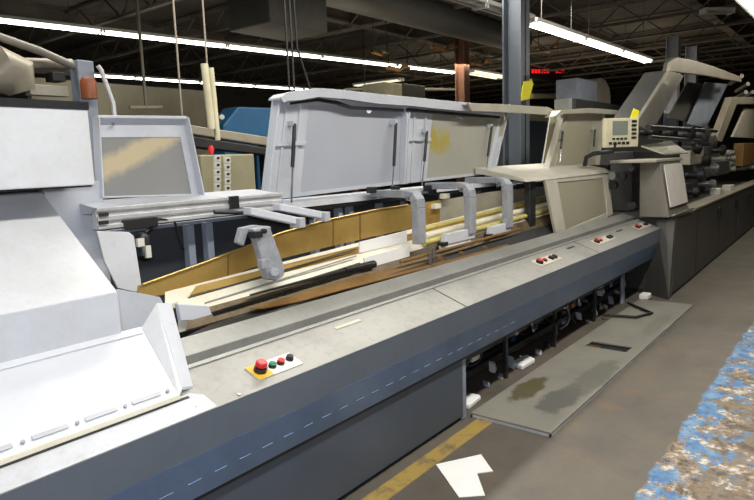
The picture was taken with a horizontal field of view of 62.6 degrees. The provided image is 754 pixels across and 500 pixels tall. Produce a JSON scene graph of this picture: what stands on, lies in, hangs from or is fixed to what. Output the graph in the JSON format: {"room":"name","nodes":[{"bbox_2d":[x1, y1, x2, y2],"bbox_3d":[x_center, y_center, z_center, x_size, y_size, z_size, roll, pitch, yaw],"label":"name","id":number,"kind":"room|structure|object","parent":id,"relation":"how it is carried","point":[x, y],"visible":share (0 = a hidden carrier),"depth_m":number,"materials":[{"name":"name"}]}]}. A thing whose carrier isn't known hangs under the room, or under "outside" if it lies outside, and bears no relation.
{"room":"print shop","nodes":[
{"label":"print shop","id":0,"kind":"room"},
{"bbox_2d":[28,77,209,199],"bbox_3d":[-5.028,-1.683,13.021,0.150,3.450,4.000,4,10,38],"label":"wall partition","id":1,"kind":"structure","parent":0,"point":[193,102],"depth_m":13.04,"materials":[{"name":"beige paint"}]},
{"bbox_2d":[129,0,162,108],"bbox_3d":[-3.265,-3.020,8.520,0.044,2.140,0.502,4,10,38],"label":"hanging rod","id":2,"kind":"object","parent":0,"point":[145,106],"visible":1,"depth_m":8.56,"materials":[{"name":"grey metal"}]},
{"bbox_2d":[0,69,456,196],"bbox_3d":[-7.151,-3.854,23.121,0.200,5.000,40.000,4,10,38],"label":"wall","id":3,"kind":"structure","parent":0,"point":[227,97],"depth_m":24.60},
{"bbox_2d":[0,0,180,52],"bbox_3d":[-0.795,-4.182,8.306,28.000,0.450,0.100,4,10,38],"label":"roof truss","id":4,"kind":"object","parent":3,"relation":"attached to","point":[154,5],"depth_m":12.02,"materials":[{"name":"grey metal"}]},
{"bbox_2d":[34,4,229,76],"bbox_3d":[0.442,-4.449,9.854,28.000,0.450,0.100,4,10,38],"label":"roof truss","id":5,"kind":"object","parent":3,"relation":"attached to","point":[193,17],"depth_m":14.10,"materials":[{"name":"grey metal"}]},
{"bbox_2d":[94,0,500,82],"bbox_3d":[1.679,-4.716,11.403,28.000,0.450,0.100,4,10,38],"label":"roof truss","id":6,"kind":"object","parent":3,"relation":"attached to","point":[347,29],"depth_m":15.94,"materials":[{"name":"grey metal"}]},
{"bbox_2d":[145,0,644,86],"bbox_3d":[2.915,-4.984,12.952,28.000,0.450,0.100,4,10,38],"label":"roof truss","id":7,"kind":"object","parent":3,"relation":"attached to","point":[618,2],"depth_m":15.90,"materials":[{"name":"metal"}]},
{"bbox_2d":[195,0,740,90],"bbox_3d":[4.152,-5.251,14.501,28.000,0.450,0.100,4,10,38],"label":"roof truss","id":8,"kind":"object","parent":3,"relation":"attached to","point":[639,20],"depth_m":15.81,"materials":[{"name":"grey metal"}]},
{"bbox_2d":[236,3,753,94],"bbox_3d":[5.389,-5.518,16.050,28.000,0.450,0.100,4,10,38],"label":"roof truss","id":9,"kind":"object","parent":3,"relation":"attached to","point":[751,20],"depth_m":16.58,"materials":[{"name":"black metal"}]},
{"bbox_2d":[277,17,753,93],"bbox_3d":[6.625,-5.786,17.599,28.000,0.450,0.100,4,10,38],"label":"roof truss","id":10,"kind":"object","parent":3,"relation":"attached to","point":[748,18],"depth_m":18.05,"materials":[{"name":"black metal"}]},
{"bbox_2d":[327,30,753,91],"bbox_3d":[7.862,-6.053,19.148,28.000,0.450,0.100,4,10,38],"label":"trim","id":11,"kind":"structure","parent":3,"relation":"attached to","point":[747,31],"depth_m":19.67,"materials":[{"name":"black metal"}]},
{"bbox_2d":[357,42,753,92],"bbox_3d":[9.099,-6.320,20.697,28.000,0.450,0.100,4,10,38],"label":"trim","id":12,"kind":"structure","parent":3,"relation":"attached to","point":[729,44],"depth_m":21.35,"materials":[{"name":"black metal"}]},
{"bbox_2d":[425,50,753,98],"bbox_3d":[10.335,-6.588,22.246,28.000,0.450,0.100,4,10,38],"label":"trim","id":13,"kind":"structure","parent":3,"relation":"attached to","point":[713,55],"depth_m":23.23,"materials":[{"name":"metal"}]},
{"bbox_2d":[425,57,753,100],"bbox_3d":[11.572,-6.855,23.795,28.000,0.450,0.100,4,10,38],"label":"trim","id":14,"kind":"structure","parent":3,"relation":"attached to","point":[752,58],"depth_m":25.05,"materials":[{"name":"metal"}]},
{"bbox_2d":[426,64,753,102],"bbox_3d":[12.809,-7.122,25.344,28.000,0.450,0.100,4,10,38],"label":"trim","id":15,"kind":"structure","parent":3,"relation":"attached to","point":[749,74],"depth_m":27.09,"materials":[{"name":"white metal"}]},
{"bbox_2d":[0,0,753,102],"bbox_3d":[3.832,-5.506,14.068,28.000,0.100,40.000,4,10,38],"label":"ceiling","id":16,"kind":"structure","parent":0,"point":[183,8],"depth_m":17.31,"materials":[{"name":"black metal"}]},
{"bbox_2d":[0,0,101,34],"bbox_3d":[-5.902,-4.138,10.247,2.524,0.800,0.220,-10,11,-43],"label":"fluorescent fixture","id":17,"kind":"object","parent":16,"relation":"hanging from","point":[6,19],"visible":1,"depth_m":10.54,"materials":[{"name":"white plastic"}]},
{"bbox_2d":[73,46,135,79],"bbox_3d":[-7.350,-4.963,16.299,1.904,0.800,0.200,-10,11,-43],"label":"fluorescent fixture","id":18,"kind":"object","parent":16,"relation":"hanging from","point":[97,74],"visible":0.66,"depth_m":16.61,"materials":[{"name":"white plastic"}]},
{"bbox_2d":[99,0,226,47],"bbox_3d":[-4.086,-4.454,11.993,2.524,0.800,0.220,-10,11,-43],"label":"fluorescent fixture","id":19,"kind":"object","parent":16,"relation":"hanging from","point":[105,30],"visible":0.93,"depth_m":11.91,"materials":[{"name":"white plastic"}]},
{"bbox_2d":[134,54,199,83],"bbox_3d":[-5.975,-5.202,17.618,1.904,0.800,0.200,-10,11,-43],"label":"fluorescent fixture","id":20,"kind":"object","parent":16,"relation":"hanging from","point":[138,77],"visible":0.98,"depth_m":17.60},
{"bbox_2d":[172,0,182,115],"bbox_3d":[-1.657,-2.352,4.955,0.016,3.111,0.016,4,10,38],"label":"hanging rod","id":21,"kind":"object","parent":16,"relation":"hanging from","point":[176,43],"visible":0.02,"depth_m":5.06,"materials":[{"name":"beige metal"}]},
{"bbox_2d":[200,0,220,139],"bbox_3d":[-1.544,-2.484,5.443,0.068,2.998,0.150,4,10,38],"label":"post","id":22,"kind":"object","parent":16,"relation":"hanging from","point":[208,76],"visible":1,"depth_m":5.58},
{"bbox_2d":[198,67,254,86],"bbox_3d":[-4.600,-5.441,18.937,1.904,0.800,0.200,-10,11,-43],"label":"fluorescent fixture","id":23,"kind":"object","parent":16,"relation":"hanging from","point":[227,83],"visible":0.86,"depth_m":19.08,"materials":[{"name":"white plastic"}]},
{"bbox_2d":[223,34,322,58],"bbox_3d":[-2.269,-4.770,13.740,2.524,0.800,0.220,-10,11,-43],"label":"fluorescent fixture","id":24,"kind":"object","parent":16,"relation":"hanging from","point":[230,45],"visible":0.78,"depth_m":13.60,"materials":[{"name":"white plastic"}]},
{"bbox_2d":[255,71,303,89],"bbox_3d":[-3.226,-5.679,20.256,1.904,0.800,0.200,-10,11,-43],"label":"fluorescent fixture","id":25,"kind":"object","parent":16,"relation":"hanging from","point":[256,85],"visible":0.89,"depth_m":20.17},
{"bbox_2d":[283,0,289,91],"bbox_3d":[-0.984,-2.629,6.597,0.024,3.080,0.021,4,10,38],"label":"cable","id":26,"kind":"object","parent":16,"relation":"hanging from","point":[284,1],"visible":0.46,"depth_m":6.65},
{"bbox_2d":[288,0,294,90],"bbox_3d":[-0.938,-2.639,6.655,0.024,3.080,0.021,4,10,38],"label":"cable","id":27,"kind":"object","parent":16,"relation":"hanging from","point":[289,1],"visible":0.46,"depth_m":6.71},
{"bbox_2d":[293,0,310,88],"bbox_3d":[-0.817,-2.664,6.806,0.024,3.082,0.356,4,10,38],"label":"cable","id":28,"kind":"object","parent":16,"relation":"hanging from","point":[294,9],"visible":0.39,"depth_m":6.76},
{"bbox_2d":[304,68,340,89],"bbox_3d":[-1.851,-5.918,21.575,1.904,0.800,0.200,-10,11,-43],"label":"fluorescent fixture","id":29,"kind":"object","parent":16,"relation":"hanging from","point":[305,88],"visible":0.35,"depth_m":21.14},
{"bbox_2d":[319,30,396,66],"bbox_3d":[-0.453,-5.086,15.487,2.524,0.800,0.220,-10,11,-43],"label":"fluorescent fixture","id":30,"kind":"object","parent":16,"relation":"hanging from","point":[336,57],"visible":0.84,"depth_m":15.39,"materials":[{"name":"white plastic"}]},
{"bbox_2d":[352,57,403,86],"bbox_3d":[0.014,-5.733,19.846,1.866,0.800,0.300,4,10,37],"label":"fluorescent fixture","id":31,"kind":"object","parent":16,"relation":"hanging from","point":[396,79],"visible":0.8,"depth_m":19.71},
{"bbox_2d":[371,18,387,55],"bbox_3d":[0.021,-4.234,11.318,0.135,1.366,0.497,4,10,38],"label":"wrap","id":32,"kind":"object","parent":16,"relation":"hanging from","point":[373,51],"visible":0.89,"depth_m":11.36,"materials":[{"name":"brown"}]},
{"bbox_2d":[228,0,532,48],"bbox_3d":[0.906,-4.156,11.189,0.880,1.445,8.454,4,10,38],"label":"duct","id":33,"kind":"object","parent":16,"relation":"hanging from","point":[260,18],"visible":0.75,"depth_m":9.56,"materials":[{"name":"grey metal"}]},
{"bbox_2d":[385,33,410,71],"bbox_3d":[0.474,-4.837,14.761,0.186,1.190,0.992,4,10,38],"label":"wrap","id":34,"kind":"object","parent":16,"relation":"hanging from","point":[389,67],"visible":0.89,"depth_m":14.73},
{"bbox_2d":[344,29,454,90],"bbox_3d":[0.775,-4.934,16.722,0.070,1.580,5.079,4,10,38],"label":"pipe","id":35,"kind":"object","parent":16,"relation":"hanging from","point":[441,88],"visible":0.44,"depth_m":15.38,"materials":[{"name":"grey metal"}]},
{"bbox_2d":[396,45,454,73],"bbox_3d":[1.363,-5.402,17.233,2.524,0.800,0.220,-10,11,-43],"label":"fluorescent fixture","id":36,"kind":"object","parent":16,"relation":"hanging from","point":[413,66],"visible":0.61,"depth_m":17.30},
{"bbox_2d":[430,4,457,51],"bbox_3d":[1.389,-4.686,13.019,0.174,1.052,1.045,4,10,38],"label":"wrap","id":37,"kind":"object","parent":16,"relation":"hanging from","point":[435,47],"visible":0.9,"depth_m":13.00,"materials":[{"name":"brown"}]},
{"bbox_2d":[447,0,486,9],"bbox_3d":[0.848,-3.626,7.173,0.200,1.400,1.279,5,11,41],"label":"fluorescent fixture","id":38,"kind":"object","parent":16,"relation":"hanging from","point":[474,4],"visible":1,"depth_m":7.59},
{"bbox_2d":[469,60,490,65],"bbox_3d":[2.946,-5.626,17.835,0.205,0.679,1.197,4,10,38],"label":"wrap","id":39,"kind":"object","parent":16,"relation":"hanging from","point":[472,62],"visible":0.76,"depth_m":17.75,"materials":[{"name":"brown"}]},
{"bbox_2d":[469,48,501,78],"bbox_3d":[3.040,-5.365,17.271,0.454,1.000,1.984,4,10,38],"label":"fluorescent fixture","id":40,"kind":"object","parent":16,"relation":"hanging from","point":[474,71],"visible":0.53,"depth_m":17.14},
{"bbox_2d":[474,0,501,16],"label":"fluorescent fixture","id":41,"kind":"object","parent":16,"relation":"hanging from","point":[494,7],"depth_m":7.89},
{"bbox_2d":[533,80,551,84],"bbox_3d":[7.718,-7.251,26.958,0.118,0.487,4.805,4,10,38],"label":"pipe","id":42,"kind":"object","parent":16,"relation":"hanging from","point":[534,83],"visible":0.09,"depth_m":25.82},
{"bbox_2d":[530,89,555,98],"bbox_3d":[7.096,-6.487,24.620,0.216,1.205,4.617,4,10,38],"label":"pipe","id":43,"kind":"object","parent":16,"relation":"hanging from","point":[538,95],"visible":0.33,"depth_m":23.53,"materials":[{"name":"beige metal"}]},
{"bbox_2d":[535,32,558,53],"bbox_3d":[4.729,-5.689,17.174,0.178,0.488,1.651,4,10,38],"label":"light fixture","id":44,"kind":"object","parent":16,"relation":"hanging from","point":[554,46],"visible":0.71,"depth_m":16.89,"materials":[{"name":"brown metal"}]},
{"bbox_2d":[530,66,570,82],"bbox_3d":[6.052,-6.287,21.784,0.180,0.717,3.735,4,10,38],"label":"display","id":45,"kind":"object","parent":16,"relation":"hanging from","point":[552,76],"visible":0.46,"depth_m":21.47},
{"bbox_2d":[530,0,585,41],"bbox_3d":[2.749,-4.022,9.459,0.220,1.400,1.827,5,11,39],"label":"fluorescent fixture","id":46,"kind":"object","parent":16,"relation":"hanging from","point":[541,24],"visible":0.83,"depth_m":9.47,"materials":[{"name":"white plastic"}]},
{"bbox_2d":[574,0,623,53],"bbox_3d":[3.922,-4.266,10.859,0.220,1.400,1.827,5,11,39],"label":"fluorescent fixture","id":47,"kind":"object","parent":16,"relation":"hanging from","point":[590,40],"visible":0.93,"depth_m":10.93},
{"bbox_2d":[617,5,652,63],"bbox_3d":[5.096,-4.510,12.258,0.220,1.400,1.827,5,11,39],"label":"fluorescent fixture","id":48,"kind":"object","parent":16,"relation":"hanging from","point":[628,53],"visible":0.9,"depth_m":12.31,"materials":[{"name":"white plastic"}]},
{"bbox_2d":[699,0,735,14],"bbox_3d":[6.463,-4.839,11.757,0.613,0.700,0.200,-3,8,-8],"label":"fluorescent fixture","id":49,"kind":"object","parent":16,"relation":"hanging from","point":[708,10],"visible":1,"depth_m":11.74,"materials":[{"name":"grey metal"}]},
{"bbox_2d":[735,0,753,17],"bbox_3d":[4.813,-3.869,7.903,0.340,1.400,4.447,5,11,39],"label":"fluorescent fixture","id":50,"kind":"object","parent":16,"relation":"hanging from","point":[747,5],"visible":1,"depth_m":8.24,"materials":[{"name":"white plastic"}]},
{"bbox_2d":[340,226,753,499],"bbox_3d":[4.006,-0.511,14.790,28.000,0.001,40.000,4,10,38],"label":"floor","id":51,"kind":"structure","parent":0,"point":[677,423],"depth_m":3.95,"materials":[{"name":"paint"}]},
{"bbox_2d":[0,33,116,199],"bbox_3d":[-1.874,0.037,3.634,0.384,2.516,0.726,2,9,27],"label":"machine","id":52,"kind":"object","parent":51,"relation":"on","point":[17,72],"visible":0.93,"depth_m":3.57,"materials":[{"name":"metal"}]},
{"bbox_2d":[34,69,70,76],"bbox_3d":[-1.945,-1.063,3.696,0.060,0.035,0.339,4,10,38],"label":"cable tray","id":53,"kind":"object","parent":52,"relation":"on","point":[36,71],"depth_m":3.67,"materials":[{"name":"grey metal"}]},
{"bbox_2d":[80,77,97,99],"bbox_3d":[-1.688,-0.947,3.629,0.090,0.121,0.090,4,10,38],"label":"warning light","id":54,"kind":"object","parent":52,"relation":"on","point":[88,85],"depth_m":3.60,"materials":[{"name":"orange plastic"}]},
{"bbox_2d":[197,154,255,191],"bbox_3d":[-1.270,0.110,5.342,0.235,1.841,0.554,4,10,38],"label":"tall cabinet","id":55,"kind":"object","parent":51,"relation":"on","point":[229,172],"visible":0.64,"depth_m":5.14,"materials":[{"name":"beige metal"}]},
{"bbox_2d":[208,145,213,153],"bbox_3d":[-1.376,-0.831,5.141,0.052,0.072,0.052,4,10,38],"label":"beacon","id":56,"kind":"object","parent":55,"relation":"on","point":[210,148],"visible":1,"depth_m":5.12,"materials":[{"name":"red plastic"}]},
{"bbox_2d":[191,125,266,188],"bbox_3d":[-1.444,-0.175,6.298,0.250,2.142,1.193,4,10,38],"label":"frame","id":57,"kind":"object","parent":51,"relation":"on","point":[203,137],"visible":0.23,"depth_m":6.13,"materials":[{"name":"metal"}]},
{"bbox_2d":[210,107,310,198],"bbox_3d":[-1.206,-0.555,7.739,1.100,2.465,1.637,4,10,38],"label":"machine","id":58,"kind":"object","parent":51,"relation":"on","point":[247,120],"visible":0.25,"depth_m":7.51,"materials":[{"name":"blue metal"}]},
{"bbox_2d":[0,88,660,499],"bbox_3d":[0.757,-0.049,5.073,1.211,2.519,10.007,4,10,38],"label":"machine","id":59,"kind":"object","parent":51,"relation":"on","point":[315,368],"visible":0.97,"depth_m":3.61,"materials":[{"name":"grey metal"}]},
{"bbox_2d":[0,97,192,468],"bbox_3d":[-1.505,0.389,2.408,1.237,1.945,1.665,4,10,38],"label":"hopper","id":60,"kind":"object","parent":59,"relation":"on","point":[81,356],"visible":0.98,"depth_m":2.47,"materials":[{"name":"white paint"}]},
{"bbox_2d":[79,189,272,213],"bbox_3d":[-1.046,-0.269,3.372,0.208,0.060,1.119,4,10,38],"label":"shelf","id":61,"kind":"object","parent":59,"relation":"attached to","point":[184,200],"depth_m":3.27,"materials":[{"name":"grey metal"}]},
{"bbox_2d":[250,244,508,308],"bbox_3d":[0.253,0.131,4.319,0.092,0.065,2.866,4,10,38],"label":"tray","id":62,"kind":"object","parent":59,"relation":"on","point":[441,258],"depth_m":3.93,"materials":[{"name":"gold metal"}]},
{"bbox_2d":[359,231,406,252],"bbox_3d":[0.048,-0.060,4.333,0.012,0.087,0.543,4,10,38],"label":"paper sheet","id":63,"kind":"object","parent":59,"relation":"attached to","point":[401,237],"visible":1,"depth_m":4.32,"materials":[{"name":"white paper"}]},
{"bbox_2d":[363,245,409,264],"bbox_3d":[0.071,0.059,4.236,0.012,0.123,0.514,4,10,38],"label":"paper sheet","id":64,"kind":"object","parent":59,"relation":"attached to","point":[401,252],"visible":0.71,"depth_m":4.25,"materials":[{"name":"white paper"}]},
{"bbox_2d":[439,239,470,249],"bbox_3d":[0.612,-0.053,4.842,0.012,0.063,0.464,4,10,38],"label":"paper sheet","id":65,"kind":"object","parent":59,"relation":"attached to","point":[460,242],"visible":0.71,"depth_m":4.82,"materials":[{"name":"white paper"}]},
{"bbox_2d":[582,118,638,165],"bbox_3d":[2.645,-1.216,7.004,0.595,0.527,0.236,0,8,12],"label":"terminal","id":66,"kind":"object","parent":59,"relation":"on","point":[616,132],"visible":1,"depth_m":6.94,"materials":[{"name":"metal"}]},
{"bbox_2d":[630,108,638,117],"bbox_3d":[2.898,-1.539,6.973,0.110,0.105,0.012,-4,8,-13],"label":"tag","id":67,"kind":"object","parent":66,"relation":"on","point":[635,112],"visible":1,"depth_m":6.97,"materials":[{"name":"yellow paper"}]},
{"bbox_2d":[316,97,474,195],"bbox_3d":[1.129,-1.971,14.914,0.950,3.051,6.262,4,10,38],"label":"storage rack","id":68,"kind":"object","parent":51,"relation":"on","point":[356,190],"visible":0.02,"depth_m":12.40,"materials":[{"name":"grey metal"}]},
{"bbox_2d":[362,82,401,95],"bbox_3d":[0.116,-3.404,13.276,0.600,0.276,0.615,4,10,38],"label":"crate","id":69,"kind":"object","parent":68,"relation":"on","point":[386,88],"visible":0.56,"depth_m":13.03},
{"bbox_2d":[402,83,424,97],"bbox_3d":[0.598,-3.530,13.877,0.600,0.272,0.824,4,10,38],"label":"crate","id":70,"kind":"object","parent":68,"relation":"on","point":[408,90],"visible":0.49,"depth_m":13.65,"materials":[{"name":"grey"}]},
{"bbox_2d":[455,38,470,181],"bbox_3d":[2.140,-2.893,15.420,0.380,4.660,0.380,4,10,38],"label":"steel column","id":71,"kind":"structure","parent":51,"relation":"on","point":[462,75],"depth_m":15.18,"materials":[{"name":"brown metal"}]},
{"bbox_2d":[436,454,492,497],"bbox_3d":[0.524,1.250,3.438,0.293,0.004,0.426,-4,8,-13],"label":"paper sheet","id":72,"kind":"object","parent":51,"relation":"on","point":[461,474],"visible":1,"depth_m":3.46,"materials":[{"name":"white paper"}]},
{"bbox_2d":[466,393,480,408],"bbox_3d":[0.671,1.083,4.469,0.104,0.030,0.255,3,9,30],"label":"rag","id":73,"kind":"object","parent":51,"relation":"on","point":[472,399],"visible":0.66,"depth_m":4.45,"materials":[{"name":"fabric"}]},
{"bbox_2d":[502,0,529,182],"bbox_3d":[1.830,-1.830,8.152,0.380,4.660,0.380,4,10,38],"label":"steel column","id":74,"kind":"structure","parent":51,"relation":"on","point":[515,13],"depth_m":8.06,"materials":[{"name":"grey metal"}]},
{"bbox_2d":[521,75,532,105],"bbox_3d":[1.958,-2.068,8.048,0.020,0.382,0.362,4,10,38],"label":"tag","id":75,"kind":"object","parent":74,"relation":"attached to","point":[527,85],"visible":0.96,"depth_m":8.02,"materials":[{"name":"yellow paper"}]},
{"bbox_2d":[530,13,534,22],"label":"fluorescent fixture","id":76,"kind":"object","parent":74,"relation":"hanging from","point":[532,16],"depth_m":8.62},
{"bbox_2d":[497,121,547,165],"bbox_3d":[4.014,-2.127,16.830,0.900,2.613,2.038,4,10,38],"label":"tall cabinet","id":77,"kind":"object","parent":51,"relation":"on","point":[538,130],"visible":0.04,"depth_m":16.24,"materials":[{"name":"black metal"}]},
{"bbox_2d":[530,114,548,121],"bbox_3d":[4.065,-3.631,16.662,0.600,0.373,1.337,4,10,38],"label":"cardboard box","id":78,"kind":"object","parent":77,"relation":"on","point":[533,117],"visible":0.11,"depth_m":16.48,"materials":[{"name":"brown cardboard"}]},
{"bbox_2d":[514,355,534,369],"bbox_3d":[1.242,0.946,5.247,0.138,0.040,0.302,4,10,38],"label":"rag","id":79,"kind":"object","parent":51,"relation":"on","point":[520,363],"visible":0.8,"depth_m":5.19,"materials":[{"name":"fabric"}]},
{"bbox_2d":[471,299,692,436],"bbox_3d":[2.088,0.874,5.582,0.568,0.030,3.965,4,10,38],"label":"floor panel","id":80,"kind":"object","parent":51,"relation":"on","point":[544,400],"visible":1,"depth_m":4.89,"materials":[{"name":"grey metal"}]},
{"bbox_2d":[602,302,652,317],"bbox_3d":[2.751,0.655,6.685,0.428,0.028,0.697,4,10,38],"label":"rod","id":81,"kind":"object","parent":80,"relation":"on","point":[629,303],"visible":1,"depth_m":6.51,"materials":[{"name":"black metal"}]},
{"bbox_2d":[554,78,609,110],"bbox_3d":[4.654,-2.194,14.190,0.550,3.457,2.691,4,10,38],"label":"vent box","id":82,"kind":"object","parent":51,"relation":"on","point":[597,89],"visible":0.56,"depth_m":13.48,"materials":[{"name":"grey metal"}]},
{"bbox_2d":[554,98,571,110],"bbox_3d":[4.167,-3.096,13.316,0.350,0.233,0.976,4,10,38],"label":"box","id":83,"kind":"object","parent":82,"relation":"attached to","point":[566,103],"depth_m":12.93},
{"bbox_2d":[639,292,650,299],"bbox_3d":[3.158,0.541,7.301,0.100,0.059,0.160,4,10,38],"label":"paper wad","id":84,"kind":"object","parent":51,"relation":"on","point":[644,295],"visible":1,"depth_m":7.25,"materials":[{"name":"white paper"}]},
{"bbox_2d":[572,58,753,299],"bbox_3d":[7.016,-2.046,13.056,1.558,3.324,14.303,4,10,37],"label":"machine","id":85,"kind":"object","parent":51,"relation":"on","point":[664,185],"visible":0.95,"depth_m":8.82,"materials":[{"name":"metal"}]},
{"bbox_2d":[663,35,680,144],"bbox_3d":[7.765,-3.229,16.387,0.420,4.660,0.420,4,10,38],"label":"steel post","id":86,"kind":"object","parent":51,"relation":"on","point":[673,44],"visible":0.27,"depth_m":16.14,"materials":[{"name":"grey metal"}]},
{"bbox_2d":[682,45,698,144],"bbox_3d":[9.093,-3.516,18.049,0.420,4.660,0.420,4,10,38],"label":"steel post","id":87,"kind":"object","parent":51,"relation":"on","point":[692,52],"visible":0.27,"depth_m":17.78,"materials":[{"name":"grey metal"}]},
{"bbox_2d":[475,76,753,180],"bbox_3d":[16.348,-5.670,29.999,28.000,5.000,0.200,4,10,38],"label":"wall","id":88,"kind":"structure","parent":0,"point":[617,96],"depth_m":29.62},
{"bbox_2d":[0,0,555,92],"bbox_3d":[-1.657,-5.720,18.413,0.200,0.340,40.000,4,10,38],"label":"roof truss","id":89,"kind":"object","parent":88,"relation":"attached to","point":[19,8],"depth_m":14.28,"materials":[{"name":"metal"}]},
{"bbox_2d":[326,6,637,89],"bbox_3d":[1.484,-5.473,15.948,0.200,0.340,40.000,4,10,38],"label":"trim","id":90,"kind":"structure","parent":88,"relation":"attached to","point":[334,15],"depth_m":15.71,"materials":[{"name":"black metal"}]},
{"bbox_2d":[496,0,718,82],"bbox_3d":[3.839,-5.288,14.099,0.200,0.340,40.000,4,10,38],"label":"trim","id":91,"kind":"structure","parent":88,"relation":"attached to","point":[535,9],"depth_m":15.90,"materials":[{"name":"grey metal"}]},
{"bbox_2d":[683,0,753,53],"bbox_3d":[6.195,-5.103,12.250,0.200,0.340,40.000,4,10,38],"label":"roof truss","id":92,"kind":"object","parent":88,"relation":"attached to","point":[731,30],"depth_m":15.21,"materials":[{"name":"grey metal"}]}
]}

